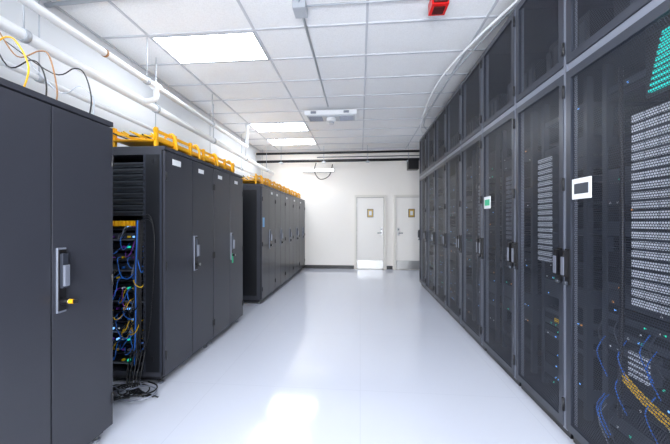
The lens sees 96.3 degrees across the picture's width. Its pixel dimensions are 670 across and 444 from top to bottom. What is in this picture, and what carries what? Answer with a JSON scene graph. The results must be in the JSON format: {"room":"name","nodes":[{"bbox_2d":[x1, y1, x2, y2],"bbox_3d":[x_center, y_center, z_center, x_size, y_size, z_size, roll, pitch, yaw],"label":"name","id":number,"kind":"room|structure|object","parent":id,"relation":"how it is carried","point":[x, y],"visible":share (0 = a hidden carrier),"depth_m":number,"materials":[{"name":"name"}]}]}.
{"room":"server room","nodes":[
{"label":"server room","id":0,"kind":"room"},
{"bbox_2d":[0,0,260,179],"bbox_3d":[-2.766,-0.360,2.917,0.100,3.450,12.350,0,0,5],"label":"wall","id":1,"kind":"structure","parent":0,"point":[12,10],"depth_m":3.45,"materials":[{"name":"white paint"}]},
{"bbox_2d":[45,0,514,151],"bbox_3d":[-0.025,-2.134,2.687,5.600,0.102,12.350,0,0,5],"label":"ceiling","id":2,"kind":"structure","parent":0,"point":[384,61],"depth_m":3.89,"materials":[{"name":"tile"}]},
{"bbox_2d":[0,0,273,175],"bbox_3d":[-2.357,-1.653,2.908,0.481,0.863,12.000,0,0,5],"label":"pipe","id":3,"kind":"object","parent":2,"relation":"hanging from","point":[21,34],"visible":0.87,"depth_m":2.99,"materials":[{"name":"white metal"}]},
{"bbox_2d":[150,31,268,63],"bbox_3d":[-1.463,-2.087,3.615,1.196,0.017,0.576,0,0,5],"label":"ceiling light panel","id":4,"kind":"object","parent":2,"relation":"in","point":[230,46],"depth_m":3.58,"materials":[{"name":"white plastic"}]},
{"bbox_2d":[44,0,406,106],"bbox_3d":[-0.787,-2.035,2.224,3.941,0.080,6.300,0,0,5],"label":"conduit","id":5,"kind":"object","parent":2,"relation":"attached to","point":[300,9],"depth_m":2.81,"materials":[{"name":"grey metal"}]},
{"bbox_2d":[249,122,308,131],"bbox_3d":[-1.212,-2.087,6.605,1.196,0.017,0.576,0,0,5],"label":"ceiling light panel","id":6,"kind":"object","parent":2,"relation":"in","point":[294,126],"depth_m":6.62,"materials":[{"name":"white plastic"}]},
{"bbox_2d":[266,138,315,144],"bbox_3d":[-1.111,-2.087,7.800,1.196,0.017,0.576,0,0,5],"label":"ceiling light panel","id":7,"kind":"object","parent":2,"relation":"in","point":[301,141],"depth_m":7.77,"materials":[{"name":"white plastic"}]},
{"bbox_2d":[304,109,356,124],"bbox_3d":[-0.070,-1.965,5.616,0.960,0.260,0.380,0,0,5],"label":"diffuser","id":8,"kind":"object","parent":2,"relation":"attached to","point":[331,116],"depth_m":5.50,"materials":[{"name":"white plastic"}]},
{"bbox_2d":[256,145,418,170],"bbox_3d":[0.443,-1.755,8.267,5.300,0.680,0.250,0,0,5],"label":"conduit","id":9,"kind":"object","parent":2,"relation":"attached to","point":[412,163],"visible":0.88,"depth_m":8.21,"materials":[{"name":"black plastic"}]},
{"bbox_2d":[428,0,448,15],"bbox_3d":[0.948,-2.015,2.740,0.150,0.160,0.180,0,0,5],"label":"fire alarm strobe","id":10,"kind":"object","parent":2,"relation":"attached to","point":[435,7],"visible":1,"depth_m":2.72,"materials":[{"name":"red plastic"}]},
{"bbox_2d":[89,268,574,443],"bbox_3d":[-0.025,1.415,2.687,5.600,0.100,12.350,0,0,5],"label":"floor","id":11,"kind":"structure","parent":0,"point":[329,356],"depth_m":2.58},
{"bbox_2d":[0,77,113,443],"bbox_3d":[-1.948,0.363,1.573,1.205,2.004,0.771,0,0,5],"label":"tall cabinet","id":12,"kind":"object","parent":11,"relation":"on","point":[57,158],"visible":1,"depth_m":1.54,"materials":[{"name":"black metal"}]},
{"bbox_2d":[0,32,94,114],"bbox_3d":[-1.962,-1.091,1.616,0.879,0.890,0.915,0,0,5],"label":"wiring","id":13,"kind":"object","parent":12,"relation":"on","point":[21,51],"visible":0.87,"depth_m":1.82,"materials":[{"name":"brown"}]},
{"bbox_2d":[113,349,158,401],"bbox_3d":[-1.615,1.212,2.352,0.495,0.297,0.304,0,0,5],"label":"pile","id":14,"kind":"object","parent":11,"relation":"on","point":[134,390],"visible":0.8,"depth_m":2.40,"materials":[{"name":"black plastic"}]},
{"bbox_2d":[113,146,213,383],"bbox_3d":[-1.906,0.363,2.943,1.158,2.004,0.854,0,0,5],"label":"tall cabinet","id":15,"kind":"object","parent":11,"relation":"on","point":[163,254],"visible":0.7,"depth_m":2.58,"materials":[{"name":"black metal"}]},
{"bbox_2d":[208,165,242,343],"bbox_3d":[-1.836,0.363,3.786,1.158,2.004,0.831,0,0,5],"label":"tall cabinet","id":16,"kind":"object","parent":11,"relation":"on","point":[228,185],"visible":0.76,"depth_m":3.70,"materials":[{"name":"black metal"}]},
{"bbox_2d":[112,127,234,172],"bbox_3d":[-1.629,-0.728,3.362,0.455,0.176,1.632,0,0,5],"label":"cable tray","id":17,"kind":"object","parent":16,"relation":"on","point":[138,140],"visible":0.64,"depth_m":2.73,"materials":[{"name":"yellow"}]},
{"bbox_2d":[243,184,274,303],"bbox_3d":[-1.701,0.363,5.393,1.158,2.004,0.766,0,0,5],"label":"tall cabinet","id":18,"kind":"object","parent":11,"relation":"on","point":[258,199],"visible":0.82,"depth_m":4.99,"materials":[{"name":"black metal"}]},
{"bbox_2d":[241,174,300,197],"bbox_3d":[-1.332,-0.728,6.900,0.455,0.176,3.791,0,0,5],"label":"cable tray","id":19,"kind":"object","parent":18,"relation":"on","point":[255,180],"visible":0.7,"depth_m":5.58,"materials":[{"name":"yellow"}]},
{"bbox_2d":[271,189,284,292],"bbox_3d":[-1.636,0.363,6.160,1.158,2.004,0.766,0,0,5],"label":"tall cabinet","id":20,"kind":"object","parent":11,"relation":"on","point":[279,195],"visible":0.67,"depth_m":6.04,"materials":[{"name":"black metal"}]},
{"bbox_2d":[282,193,292,284],"bbox_3d":[-1.572,0.363,6.928,1.158,2.004,0.766,0,0,5],"label":"tall cabinet","id":21,"kind":"object","parent":11,"relation":"on","point":[288,198],"visible":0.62,"depth_m":6.80,"materials":[{"name":"black metal"}]},
{"bbox_2d":[290,196,299,277],"bbox_3d":[-1.507,0.363,7.695,1.158,2.004,0.766,0,0,5],"label":"tall cabinet","id":22,"kind":"object","parent":11,"relation":"on","point":[296,207],"visible":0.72,"depth_m":7.54,"materials":[{"name":"black metal"}]},
{"bbox_2d":[297,198,304,272],"bbox_3d":[-1.443,0.363,8.462,1.158,2.004,0.766,0,0,5],"label":"tall cabinet","id":23,"kind":"object","parent":11,"relation":"on","point":[301,201],"visible":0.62,"depth_m":8.44,"materials":[{"name":"black metal"}]},
{"bbox_2d":[418,131,457,290],"bbox_3d":[2.309,-0.205,6.132,1.104,3.140,0.648,0,0,5],"label":"tall cabinet","id":24,"kind":"object","parent":11,"relation":"on","point":[422,142],"visible":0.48,"depth_m":6.34,"materials":[{"name":"black metal"}]},
{"bbox_2d":[420,0,520,134],"bbox_3d":[1.680,-1.898,4.302,0.505,0.230,4.449,0,0,7],"label":"conduit","id":25,"kind":"object","parent":24,"relation":"on","point":[516,2],"visible":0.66,"depth_m":3.36,"materials":[{"name":"white"}]},
{"bbox_2d":[424,119,471,300],"bbox_3d":[2.254,-0.205,5.475,1.104,3.140,0.668,0,0,5],"label":"tall cabinet","id":26,"kind":"object","parent":11,"relation":"on","point":[429,168],"visible":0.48,"depth_m":5.54,"materials":[{"name":"black metal"}]},
{"bbox_2d":[432,104,501,312],"bbox_3d":[2.197,-0.205,4.802,1.104,3.140,0.678,0,0,5],"label":"tall cabinet","id":27,"kind":"object","parent":11,"relation":"on","point":[440,162],"visible":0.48,"depth_m":4.76,"materials":[{"name":"black metal"}]},
{"bbox_2d":[443,83,530,327],"bbox_3d":[2.141,-0.205,4.124,1.104,3.140,0.678,0,0,5],"label":"tall cabinet","id":28,"kind":"object","parent":11,"relation":"on","point":[454,154],"visible":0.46,"depth_m":4.07,"materials":[{"name":"black metal"}]},
{"bbox_2d":[458,52,582,350],"bbox_3d":[2.084,-0.205,3.452,1.104,3.140,0.668,0,0,5],"label":"tall cabinet","id":29,"kind":"object","parent":11,"relation":"on","point":[474,77],"visible":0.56,"depth_m":3.37,"materials":[{"name":"black metal"}]},
{"bbox_2d":[479,4,631,385],"bbox_3d":[2.028,-0.205,2.779,1.104,3.140,0.678,0,0,5],"label":"tall cabinet","id":30,"kind":"object","parent":11,"relation":"on","point":[502,121],"visible":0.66,"depth_m":2.74,"materials":[{"name":"black metal"}]},
{"bbox_2d":[511,0,664,438],"bbox_3d":[1.974,-0.205,2.138,1.104,3.140,0.605,0,0,5],"label":"tall cabinet","id":31,"kind":"object","parent":11,"relation":"on","point":[548,391],"visible":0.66,"depth_m":2.07,"materials":[{"name":"black metal"}]},
{"bbox_2d":[560,0,669,443],"bbox_3d":[1.917,-0.205,1.465,1.104,3.140,0.741,0,0,5],"label":"tall cabinet","id":32,"kind":"object","parent":11,"relation":"on","point":[635,322],"visible":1,"depth_m":1.54,"materials":[{"name":"black metal"}]},
{"bbox_2d":[261,149,418,268],"bbox_3d":[0.487,-0.360,8.790,5.400,3.450,0.100,0,0,5],"label":"wall","id":33,"kind":"structure","parent":0,"point":[330,201],"depth_m":8.77,"materials":[{"name":"white paint"}]},
{"bbox_2d":[302,168,333,172],"bbox_3d":[-0.493,-1.505,8.771,0.950,0.100,0.098,0,0,5],"label":"light bar","id":34,"kind":"object","parent":33,"relation":"attached to","point":[323,169],"visible":1,"depth_m":8.72,"materials":[{"name":"grey plastic"}]},
{"bbox_2d":[314,163,332,179],"bbox_3d":[-0.334,-1.455,8.663,0.566,0.467,0.106,0,0,-24],"label":"hanging cable","id":35,"kind":"object","parent":34,"relation":"hanging from","point":[315,163],"visible":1,"depth_m":8.66,"materials":[{"name":"black plastic"}]},
{"bbox_2d":[303,265,392,268],"bbox_3d":[0.483,1.315,8.734,5.400,0.100,0.012,0,0,5],"label":"baseboard","id":36,"kind":"structure","parent":33,"relation":"attached to","point":[305,266],"depth_m":8.77,"materials":[{"name":"black plastic"}]},
{"bbox_2d":[355,195,385,269],"bbox_3d":[1.017,0.294,8.642,0.900,2.139,0.103,0,0,5],"label":"door","id":37,"kind":"structure","parent":33,"relation":"in","point":[370,210],"depth_m":8.66,"materials":[{"name":"white"}]},
{"bbox_2d":[394,195,418,269],"bbox_3d":[2.183,0.294,8.544,1.000,2.139,0.103,0,0,5],"label":"door","id":38,"kind":"structure","parent":33,"relation":"in","point":[406,207],"depth_m":8.57,"materials":[{"name":"white"}]}
]}

